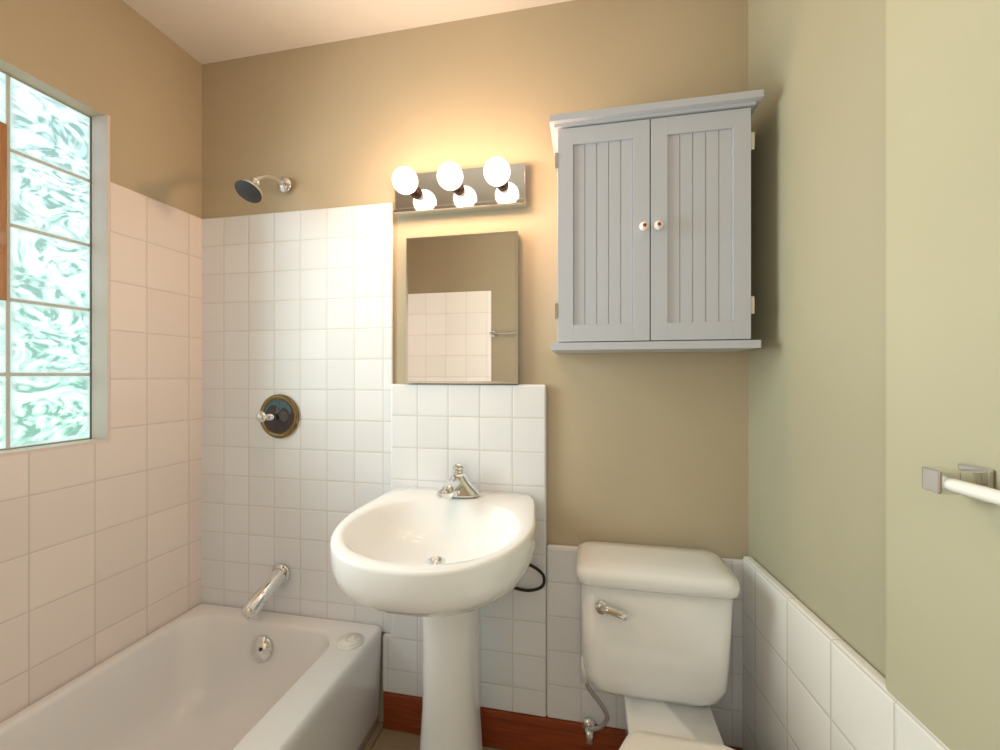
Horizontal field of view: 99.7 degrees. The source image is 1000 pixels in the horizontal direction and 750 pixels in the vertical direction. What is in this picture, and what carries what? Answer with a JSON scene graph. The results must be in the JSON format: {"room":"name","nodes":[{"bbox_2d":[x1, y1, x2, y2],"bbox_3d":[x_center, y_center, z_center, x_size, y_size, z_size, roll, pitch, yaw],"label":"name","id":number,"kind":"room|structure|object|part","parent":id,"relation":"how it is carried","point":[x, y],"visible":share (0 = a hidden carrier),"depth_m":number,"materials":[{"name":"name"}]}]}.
{"room":"bathroom","nodes":[
{"label":"bathroom","id":0,"kind":"room"},
{"bbox_2d":[0,0,201,450],"bbox_3d":[-1.401,0.010,0.844,0.200,2.400,1.900,0,0,11],"label":"wall","id":1,"kind":"structure","parent":0,"point":[134,75],"depth_m":1.34,"materials":[{"name":"beige paint"}]},
{"bbox_2d":[0,71,90,449],"bbox_3d":[-1.333,-0.299,1.024,0.131,0.992,0.574,0,0,11],"label":"window","id":2,"kind":"structure","parent":1,"relation":"in","point":[45,269],"depth_m":1.19,"materials":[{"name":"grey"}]},
{"bbox_2d":[0,115,201,721],"bbox_3d":[-1.325,0.048,0.823,0.062,1.685,1.610,0,0,11],"label":"tiled wall","id":3,"kind":"structure","parent":1,"relation":"attached to","point":[100,545],"depth_m":1.32,"materials":[{"name":"beige tile"}]},
{"bbox_2d":[123,0,571,63],"bbox_3d":[-0.367,-1.240,0.635,2.190,0.100,1.900,0,0,11],"label":"ceiling","id":4,"kind":"structure","parent":0,"point":[205,31],"depth_m":1.41,"materials":[{"name":"paint"}]},
{"bbox_2d":[363,722,501,749],"bbox_3d":[-0.367,1.260,0.635,2.190,0.100,1.900,0,0,11],"label":"floor","id":5,"kind":"structure","parent":0,"point":[381,738],"depth_m":1.40,"materials":[{"name":"tile"}]},
{"bbox_2d":[0,603,381,749],"bbox_3d":[-0.925,1.028,0.751,0.744,0.363,1.588,0,0,11],"label":"bathtub","id":6,"kind":"object","parent":5,"relation":"on","point":[204,676],"visible":1,"depth_m":1.34,"materials":[{"name":"white ceramic"}]},
{"bbox_2d":[330,462,545,749],"bbox_3d":[-0.167,0.742,1.128,0.533,0.935,0.523,0,0,11],"label":"pedestal sink","id":7,"kind":"object","parent":5,"relation":"on","point":[449,558],"visible":1,"depth_m":1.17,"materials":[{"name":"white ceramic"}]},
{"bbox_2d":[576,541,739,749],"bbox_3d":[0.370,0.857,0.904,0.416,0.706,0.749,0,0,11],"label":"toilet","id":8,"kind":"object","parent":5,"relation":"on","point":[656,625],"visible":1,"depth_m":1.08,"materials":[{"name":"white ceramic"}]},
{"bbox_2d":[202,0,747,749],"bbox_3d":[-0.193,0.010,1.498,2.190,2.400,0.140,0,0,11],"label":"wall","id":9,"kind":"structure","parent":0,"point":[646,448],"depth_m":1.36,"materials":[{"name":"beige paint"}]},
{"bbox_2d":[202,203,392,632],"bbox_3d":[-0.757,0.147,1.535,0.790,1.485,0.010,0,0,11],"label":"tiled wall","id":10,"kind":"structure","parent":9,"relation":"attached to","point":[297,307],"depth_m":1.53,"materials":[{"name":"white tile"}]},
{"bbox_2d":[234,173,291,202],"bbox_3d":[-0.802,-0.645,1.434,0.082,0.149,0.204,0,0,11],"label":"shower head","id":11,"kind":"object","parent":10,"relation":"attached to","point":[248,190],"visible":1,"depth_m":1.38},
{"bbox_2d":[241,564,290,619],"bbox_3d":[-0.809,0.746,1.452,0.068,0.121,0.172,0,0,11],"label":"tub spout","id":12,"kind":"object","parent":10,"relation":"attached to","point":[277,578],"visible":1,"depth_m":1.44,"materials":[{"name":"silver metal"}]},
{"bbox_2d":[256,394,298,437],"bbox_3d":[-0.810,0.150,1.498,0.160,0.160,0.081,0,0,11],"label":"shower valve","id":13,"kind":"object","parent":10,"relation":"attached to","point":[277,415],"visible":1,"depth_m":1.52,"materials":[{"name":"silver metal"}]},
{"bbox_2d":[392,157,526,217],"bbox_3d":[-0.146,-0.606,1.324,0.444,0.129,0.178,0,0,11],"label":"sconce","id":14,"kind":"object","parent":9,"relation":"attached to","point":[475,191],"depth_m":1.35,"materials":[{"name":"silver metal"}]},
{"bbox_3d":[-0.297,-0.608,1.320,0.080,0.080,0.080,0,0,-28],"label":"vanity light bulb","id":15,"kind":"part","parent":14,"relation":"part of","materials":[{"name":"white glass"}]},
{"bbox_3d":[-0.153,-0.608,1.291,0.080,0.080,0.080,0,0,-28],"label":"vanity light bulb","id":16,"kind":"part","parent":14,"relation":"part of","materials":[{"name":"white glass"}]},
{"bbox_3d":[-0.010,-0.608,1.263,0.080,0.080,0.080,0,0,-28],"label":"vanity light bulb","id":17,"kind":"part","parent":14,"relation":"part of","materials":[{"name":"white glass"}]},
{"bbox_2d":[406,231,518,383],"bbox_3d":[-0.127,-0.216,1.395,0.380,0.488,0.030,0,0,11],"label":"mirror","id":18,"kind":"object","parent":9,"relation":"attached to","point":[462,308],"visible":0.86,"depth_m":1.38,"materials":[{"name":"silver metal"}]},
{"bbox_2d":[383,384,546,716],"bbox_3d":[-0.126,0.557,1.401,0.562,1.055,0.024,0,0,11],"label":"wall tiles","id":19,"kind":"structure","parent":9,"relation":"attached to","point":[492,437],"depth_m":1.37,"materials":[{"name":"white tile"}]},
{"bbox_2d":[383,691,739,749],"bbox_3d":[0.151,1.147,1.344,1.120,0.125,0.026,0,0,11],"label":"baseboard","id":20,"kind":"structure","parent":9,"relation":"attached to","point":[505,730],"depth_m":1.35,"materials":[{"name":"brown wood"}]},
{"bbox_2d":[547,544,742,747],"bbox_3d":[0.438,0.812,1.287,0.590,0.545,0.024,0,0,11],"label":"wall tiles","id":21,"kind":"structure","parent":9,"relation":"attached to","point":[570,697],"depth_m":1.31,"materials":[{"name":"white tile"}]},
{"bbox_2d":[549,89,763,353],"bbox_3d":[0.414,-0.390,1.194,0.532,0.643,0.208,0,0,11],"label":"upper cabinet","id":22,"kind":"object","parent":9,"relation":"attached to","point":[654,227],"visible":1,"depth_m":1.12,"materials":[{"name":"grey paint"}]},
{"bbox_2d":[748,0,885,677],"bbox_3d":[0.702,0.010,0.428,0.140,2.400,1.900,0,0,7],"label":"wall","id":23,"kind":"structure","parent":0,"point":[817,441],"depth_m":0.90,"materials":[{"name":"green paint"}]},
{"bbox_2d":[743,556,949,749],"bbox_3d":[0.617,0.865,0.426,0.028,0.690,1.596,0,0,7],"label":"tile","id":24,"kind":"structure","parent":23,"relation":"attached to","point":[812,680],"depth_m":0.92,"materials":[{"name":"white tile"}]},
{"bbox_2d":[886,0,999,749],"bbox_3d":[0.593,-0.325,0.171,0.034,1.770,1.085,0,0,7],"label":"wall","id":25,"kind":"structure","parent":23,"relation":"attached to","point":[943,340],"depth_m":0.60,"materials":[{"name":"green paint"}]},
{"bbox_2d":[922,463,999,504],"bbox_3d":[0.553,0.140,0.215,0.056,0.044,0.722,0,0,7],"label":"towel rail","id":26,"kind":"object","parent":25,"relation":"attached to","point":[971,481],"visible":1,"depth_m":0.54,"materials":[{"name":"silver metal"}]}
]}

